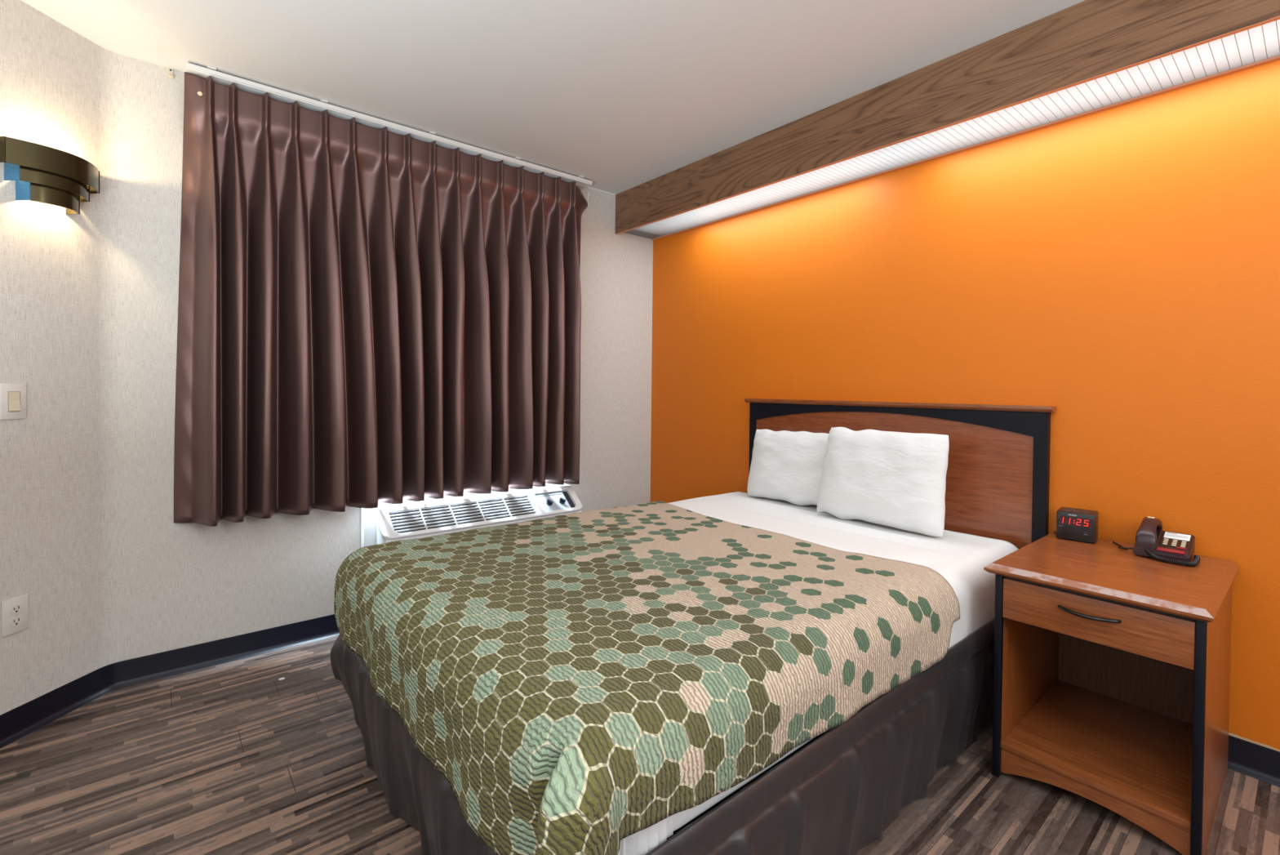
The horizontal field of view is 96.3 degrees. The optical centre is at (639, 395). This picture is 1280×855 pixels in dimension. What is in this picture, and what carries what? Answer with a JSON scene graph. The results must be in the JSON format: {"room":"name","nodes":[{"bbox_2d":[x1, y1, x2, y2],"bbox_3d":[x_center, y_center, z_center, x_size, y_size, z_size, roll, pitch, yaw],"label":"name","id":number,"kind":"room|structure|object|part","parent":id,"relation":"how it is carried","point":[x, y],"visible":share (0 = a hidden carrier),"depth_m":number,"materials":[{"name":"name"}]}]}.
{"room":"hotel room","nodes":[
{"label":"hotel room","id":0,"kind":"room"},
{"bbox_2d":[0,0,123,715],"bbox_3d":[-2.147,-0.082,1.454,0.150,2.440,1.726,1,1,5],"label":"wall","id":1,"kind":"structure","parent":0,"point":[61,274],"depth_m":2.03,"materials":[{"name":"paint"}]},
{"bbox_2d":[0,383,26,419],"bbox_3d":[-2.057,0.019,1.885,0.013,0.116,0.072,1,1,5],"label":"light switch","id":2,"kind":"object","parent":1,"relation":"attached to","point":[12,396],"visible":1,"depth_m":1.88,"materials":[{"name":"white plastic"}]},
{"bbox_2d":[1,593,28,636],"bbox_3d":[-2.067,0.726,1.899,0.008,0.116,0.072,1,1,5],"label":"power outlet","id":3,"kind":"object","parent":1,"relation":"attached to","point":[15,611],"visible":1,"depth_m":1.89,"materials":[{"name":"white plastic"}]},
{"bbox_2d":[9,615,22,626],"bbox_3d":[-2.064,0.747,1.899,0.002,0.027,0.035,1,1,5],"label":"socket","id":4,"kind":"object","parent":3,"relation":"attached to","point":[15,620],"depth_m":1.90,"materials":[{"name":"grey plastic"}]},
{"bbox_2d":[9,603,22,613],"bbox_3d":[-2.064,0.706,1.898,0.002,0.027,0.035,1,1,5],"label":"socket","id":5,"kind":"object","parent":3,"relation":"attached to","point":[15,608],"depth_m":1.90,"materials":[{"name":"grey plastic"}]},
{"bbox_2d":[0,136,99,214],"bbox_3d":[-1.990,-0.731,1.959,0.118,0.180,0.293,1,1,5],"label":"wall sconce","id":6,"kind":"object","parent":1,"relation":"attached to","point":[43,174],"visible":1,"depth_m":1.90,"materials":[{"name":"gold metal"}]},
{"bbox_3d":[-2.034,-0.779,1.817,0.052,0.081,0.003,1,1,5],"label":"plate","id":7,"kind":"part","parent":6,"relation":"part of","materials":[{"name":"gold metal"}]},
{"bbox_3d":[-2.030,-0.729,1.854,0.054,0.066,0.003,1,1,5],"label":"plate","id":8,"kind":"part","parent":6,"relation":"part of","materials":[{"name":"blue"}]},
{"bbox_3d":[-2.029,-0.681,1.887,0.052,0.076,0.003,1,1,5],"label":"plate","id":9,"kind":"part","parent":6,"relation":"part of","materials":[{"name":"blue"}]},
{"bbox_3d":[-2.015,-0.682,2.038,0.052,0.076,0.003,1,1,5],"label":"plate","id":10,"kind":"part","parent":6,"relation":"part of","materials":[{"name":"gold metal"}]},
{"bbox_3d":[-2.011,-0.732,2.069,0.054,0.066,0.003,1,1,5],"label":"plate","id":11,"kind":"part","parent":6,"relation":"part of","materials":[{"name":"brown metal"}]},
{"bbox_3d":[-2.008,-0.783,2.106,0.052,0.081,0.003,1,1,5],"label":"plate","id":12,"kind":"part","parent":6,"relation":"part of","materials":[{"name":"brown metal"}]},
{"bbox_2d":[0,655,145,748],"bbox_3d":[-2.101,1.090,1.445,0.088,0.096,1.689,1,1,7],"label":"baseboard","id":13,"kind":"structure","parent":1,"relation":"attached to","point":[28,717],"depth_m":2.06,"materials":[{"name":"black plastic"}]},
{"bbox_2d":[145,613,339,681],"bbox_3d":[-0.942,1.081,3.122,2.655,0.096,0.024,0,1,-40],"label":"baseboard","id":14,"kind":"structure","parent":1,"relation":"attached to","point":[158,665],"depth_m":2.46,"materials":[{"name":"black plastic"}]},
{"bbox_2d":[122,55,653,660],"bbox_3d":[-0.975,-0.090,3.079,2.760,2.440,0.250,0,1,-40],"label":"wall","id":15,"kind":"structure","parent":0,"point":[185,584],"depth_m":2.42,"materials":[{"name":"paint"}]},
{"bbox_2d":[167,67,173,79],"bbox_3d":[-1.877,-1.290,2.293,0.018,0.040,0.017,0,1,-40],"label":"bracket","id":16,"kind":"object","parent":15,"relation":"attached to","point":[170,71],"visible":1,"depth_m":2.29,"materials":[{"name":"beige plastic"}]},
{"bbox_2d":[173,71,589,526],"bbox_3d":[-1.050,-0.376,2.885,2.009,1.799,0.176,0,1,-39],"label":"pleated curtain","id":17,"kind":"object","parent":15,"relation":"hanging from","point":[368,316],"visible":1,"depth_m":2.66,"materials":[{"name":"brown fabric"}]},
{"bbox_3d":[-1.065,-1.290,2.899,1.930,0.038,0.130,0,1,-40],"label":"curtain rail","id":18,"kind":"part","parent":15,"relation":"part of","materials":[{"name":"white metal"}]},
{"bbox_2d":[360,484,582,547],"bbox_3d":[-0.835,0.768,3.074,1.172,0.446,0.223,0,1,-40],"label":"air conditioner","id":19,"kind":"object","parent":15,"relation":"attached to","point":[429,517],"visible":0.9,"depth_m":2.96,"materials":[{"name":"white plastic"}]},
{"bbox_2d":[389,497,535,532],"bbox_3d":[-0.896,0.610,2.975,0.753,0.094,0.116,0,1,-40],"label":"grille","id":20,"kind":"object","parent":19,"relation":"attached to","point":[451,516],"depth_m":2.95,"materials":[{"name":"white plastic"}]},
{"bbox_3d":[-0.797,0.616,3.065,1.030,0.088,0.112,0,1,-40],"label":"duct shadow plate","id":21,"kind":"part","parent":19,"relation":"part of","materials":[{"name":"grey plastic"}]},
{"bbox_3d":[-0.515,0.609,3.278,0.033,0.038,0.039,0,1,-40],"label":"control knob","id":22,"kind":"part","parent":19,"relation":"part of","materials":[{"name":"black plastic"}]},
{"bbox_3d":[-0.503,0.613,3.309,0.188,0.090,0.114,0,1,-40],"label":"control panel","id":23,"kind":"part","parent":19,"relation":"part of","materials":[{"name":"grey plastic"}]},
{"bbox_3d":[-0.450,0.609,3.333,0.033,0.038,0.039,0,1,-40],"label":"control knob","id":24,"kind":"part","parent":19,"relation":"part of","materials":[{"name":"black plastic"}]},
{"bbox_2d":[21,0,1085,194],"bbox_3d":[0.107,-1.296,0.900,4.140,0.050,4.940,0,1,-40],"label":"ceiling","id":25,"kind":"structure","parent":0,"point":[619,95],"depth_m":2.18,"materials":[{"name":"white paint"}]},
{"bbox_2d":[0,635,1279,854],"bbox_3d":[0.081,1.193,0.931,4.140,0.050,4.940,0,1,-40],"label":"floor","id":26,"kind":"structure","parent":0,"point":[231,757],"depth_m":1.67,"materials":[{"name":"laminate"}]},
{"bbox_2d":[647,703,867,853],"bbox_3d":[0.227,0.995,2.127,1.980,0.320,1.357,0,1,-40],"label":"box spring","id":27,"kind":"object","parent":26,"relation":"on","point":[698,816],"visible":0.02,"depth_m":1.25,"materials":[{"name":"grey fabric"}]},
{"bbox_2d":[329,618,994,854],"bbox_3d":[0.190,0.950,2.103,2.092,0.401,1.565,0,1,-40],"label":"bed skirt","id":28,"kind":"object","parent":27,"relation":"on","point":[836,794],"visible":0.49,"depth_m":1.43,"materials":[{"name":"fabric"}]},
{"bbox_2d":[617,736,815,854],"bbox_3d":[0.221,0.699,2.106,2.037,0.268,1.486,0,1,-40],"label":"mattress","id":29,"kind":"object","parent":27,"relation":"on","point":[642,842],"visible":0.06,"depth_m":0.99,"materials":[{"name":"white fabric"}]},
{"bbox_2d":[333,500,959,854],"bbox_3d":[-0.039,0.667,1.879,1.506,0.277,1.583,0,1,-40],"label":"bedspread","id":30,"kind":"object","parent":29,"relation":"on","point":[579,682],"visible":1,"depth_m":1.31,"materials":[{"name":"fabric"}]},
{"bbox_2d":[668,491,1018,649],"bbox_3d":[0.694,0.652,2.503,0.778,0.240,1.485,0,1,-40],"label":"sheet","id":31,"kind":"object","parent":29,"relation":"on","point":[961,558],"visible":0.66,"depth_m":2.19,"materials":[{"name":"white fabric"}]},
{"bbox_2d":[746,428,828,505],"bbox_3d":[0.797,0.366,2.896,0.157,0.373,0.603,0,1,-44],"label":"pillow","id":32,"kind":"object","parent":31,"relation":"on","point":[786,465],"visible":0.68,"depth_m":2.88,"materials":[{"name":"white fabric"}]},
{"bbox_2d":[817,426,949,536],"bbox_3d":[1.034,0.354,2.479,0.176,0.410,0.565,0,1,-37],"label":"pillow","id":33,"kind":"object","parent":31,"relation":"on","point":[891,478],"visible":1,"depth_m":2.39,"materials":[{"name":"white fabric"}]},
{"bbox_2d":[983,531,1239,854],"bbox_3d":[1.464,0.845,1.783,0.658,0.655,0.502,0,1,-40],"label":"nightstand","id":34,"kind":"object","parent":26,"relation":"on","point":[1112,663],"visible":1,"depth_m":1.70,"materials":[{"name":"brown wood"}]},
{"bbox_3d":[1.101,0.855,1.763,0.018,0.626,0.020,0,1,-40],"label":"edge post","id":35,"kind":"part","parent":34,"relation":"part of","materials":[{"name":"black laminate"}]},
{"bbox_3d":[1.336,0.855,1.961,0.597,0.626,0.018,0,1,-40],"label":"panel","id":36,"kind":"part","parent":34,"relation":"part of","materials":[{"name":"brown wood"}]},
{"bbox_2d":[1053,506,1098,542],"bbox_3d":[1.570,0.463,2.076,0.132,0.101,0.120,1,1,43],"label":"clock radio","id":37,"kind":"object","parent":34,"relation":"on","point":[1072,523],"visible":1,"depth_m":2.03,"materials":[{"name":"black plastic"}]},
{"bbox_3d":[1.230,0.604,1.577,0.035,0.012,0.142,0,1,-40],"label":"drawer handle","id":38,"kind":"part","parent":34,"relation":"part of","materials":[{"name":"black metal"}]},
{"bbox_2d":[1000,680,1192,829],"bbox_3d":[1.472,1.074,1.789,0.595,0.020,0.428,0,1,-40],"label":"shelf","id":39,"kind":"object","parent":34,"relation":"attached to","point":[1136,755],"depth_m":1.74,"materials":[{"name":"brown wood"}]},
{"bbox_3d":[1.248,0.619,1.591,0.017,0.119,0.422,0,1,-40],"label":"drawer","id":40,"kind":"part","parent":34,"relation":"part of","materials":[{"name":"brown wood"}]},
{"bbox_3d":[1.253,0.553,1.595,0.015,0.014,0.426,0,1,-40],"label":"rail","id":41,"kind":"part","parent":34,"relation":"part of","materials":[{"name":"grey"}]},
{"bbox_3d":[1.706,0.809,1.979,0.008,0.526,0.428,0,1,-40],"label":"panel","id":42,"kind":"part","parent":34,"relation":"part of","materials":[{"name":"brown wood"}]},
{"bbox_2d":[1112,515,1199,566],"bbox_3d":[1.675,0.462,1.876,0.210,0.112,0.230,0,1,-42],"label":"desk telephone","id":43,"kind":"object","parent":34,"relation":"on","point":[1153,542],"visible":1,"depth_m":1.84,"materials":[{"name":"black plastic"}]},
{"bbox_3d":[1.636,0.509,1.962,0.043,0.014,0.144,1,1,15],"label":"line cord","id":44,"kind":"part","parent":43,"relation":"part of","materials":[{"name":"black plastic"}]},
{"bbox_3d":[1.685,0.503,1.781,0.161,0.030,0.092,1,1,4],"label":"coiled cord","id":45,"kind":"part","parent":43,"relation":"part of","materials":[{"name":"black plastic"}]},
{"bbox_3d":[1.733,0.467,1.855,0.115,0.028,0.070,0,1,-42],"label":"keypad panel","id":46,"kind":"part","parent":43,"relation":"part of","materials":[{"name":"black plastic"}]},
{"bbox_3d":[1.386,0.863,1.423,0.018,0.626,0.020,0,1,-40],"label":"edge post","id":47,"kind":"part","parent":34,"relation":"part of","materials":[{"name":"black laminate"}]},
{"bbox_3d":[1.622,0.863,1.620,0.597,0.626,0.018,0,1,-40],"label":"panel","id":48,"kind":"part","parent":34,"relation":"part of","materials":[{"name":"brown wood"}]},
{"bbox_2d":[650,59,1279,749],"bbox_3d":[1.635,-0.052,2.206,0.120,2.440,4.940,0,1,-40],"label":"wall","id":49,"kind":"structure","parent":0,"point":[1117,269],"depth_m":2.15,"materials":[{"name":"paint"}]},
{"bbox_2d":[744,398,1056,548],"bbox_3d":[1.082,0.517,2.726,0.059,0.978,1.468,0,1,-40],"label":"headboard","id":50,"kind":"object","parent":49,"relation":"attached to","point":[997,474],"visible":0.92,"depth_m":2.37,"materials":[{"name":"brown wood"}]},
{"bbox_3d":[1.087,0.039,2.720,0.059,0.022,1.468,0,1,-40],"label":"molding","id":51,"kind":"part","parent":50,"relation":"part of","materials":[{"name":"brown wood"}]},
{"bbox_2d":[615,0,1279,239],"bbox_3d":[1.474,-1.143,2.047,0.330,0.256,4.700,0,1,-40],"label":"valance","id":52,"kind":"object","parent":49,"relation":"attached to","point":[1086,57],"visible":1,"depth_m":2.13,"materials":[{"name":"brown wood"}]},
{"bbox_2d":[1227,734,1279,786],"bbox_3d":[1.567,1.120,2.175,0.024,0.096,4.700,0,1,-40],"label":"baseboard","id":53,"kind":"structure","parent":49,"relation":"attached to","point":[1259,762],"depth_m":1.78,"materials":[{"name":"black plastic"}]},
{"bbox_2d":[1228,732,1279,751],"bbox_3d":[2.400,1.088,1.198,0.001,0.011,1.666,0,1,-40],"label":"trim","id":54,"kind":"structure","parent":49,"relation":"attached to","point":[1229,733],"depth_m":1.79,"materials":[{"name":"brown"}]}
]}

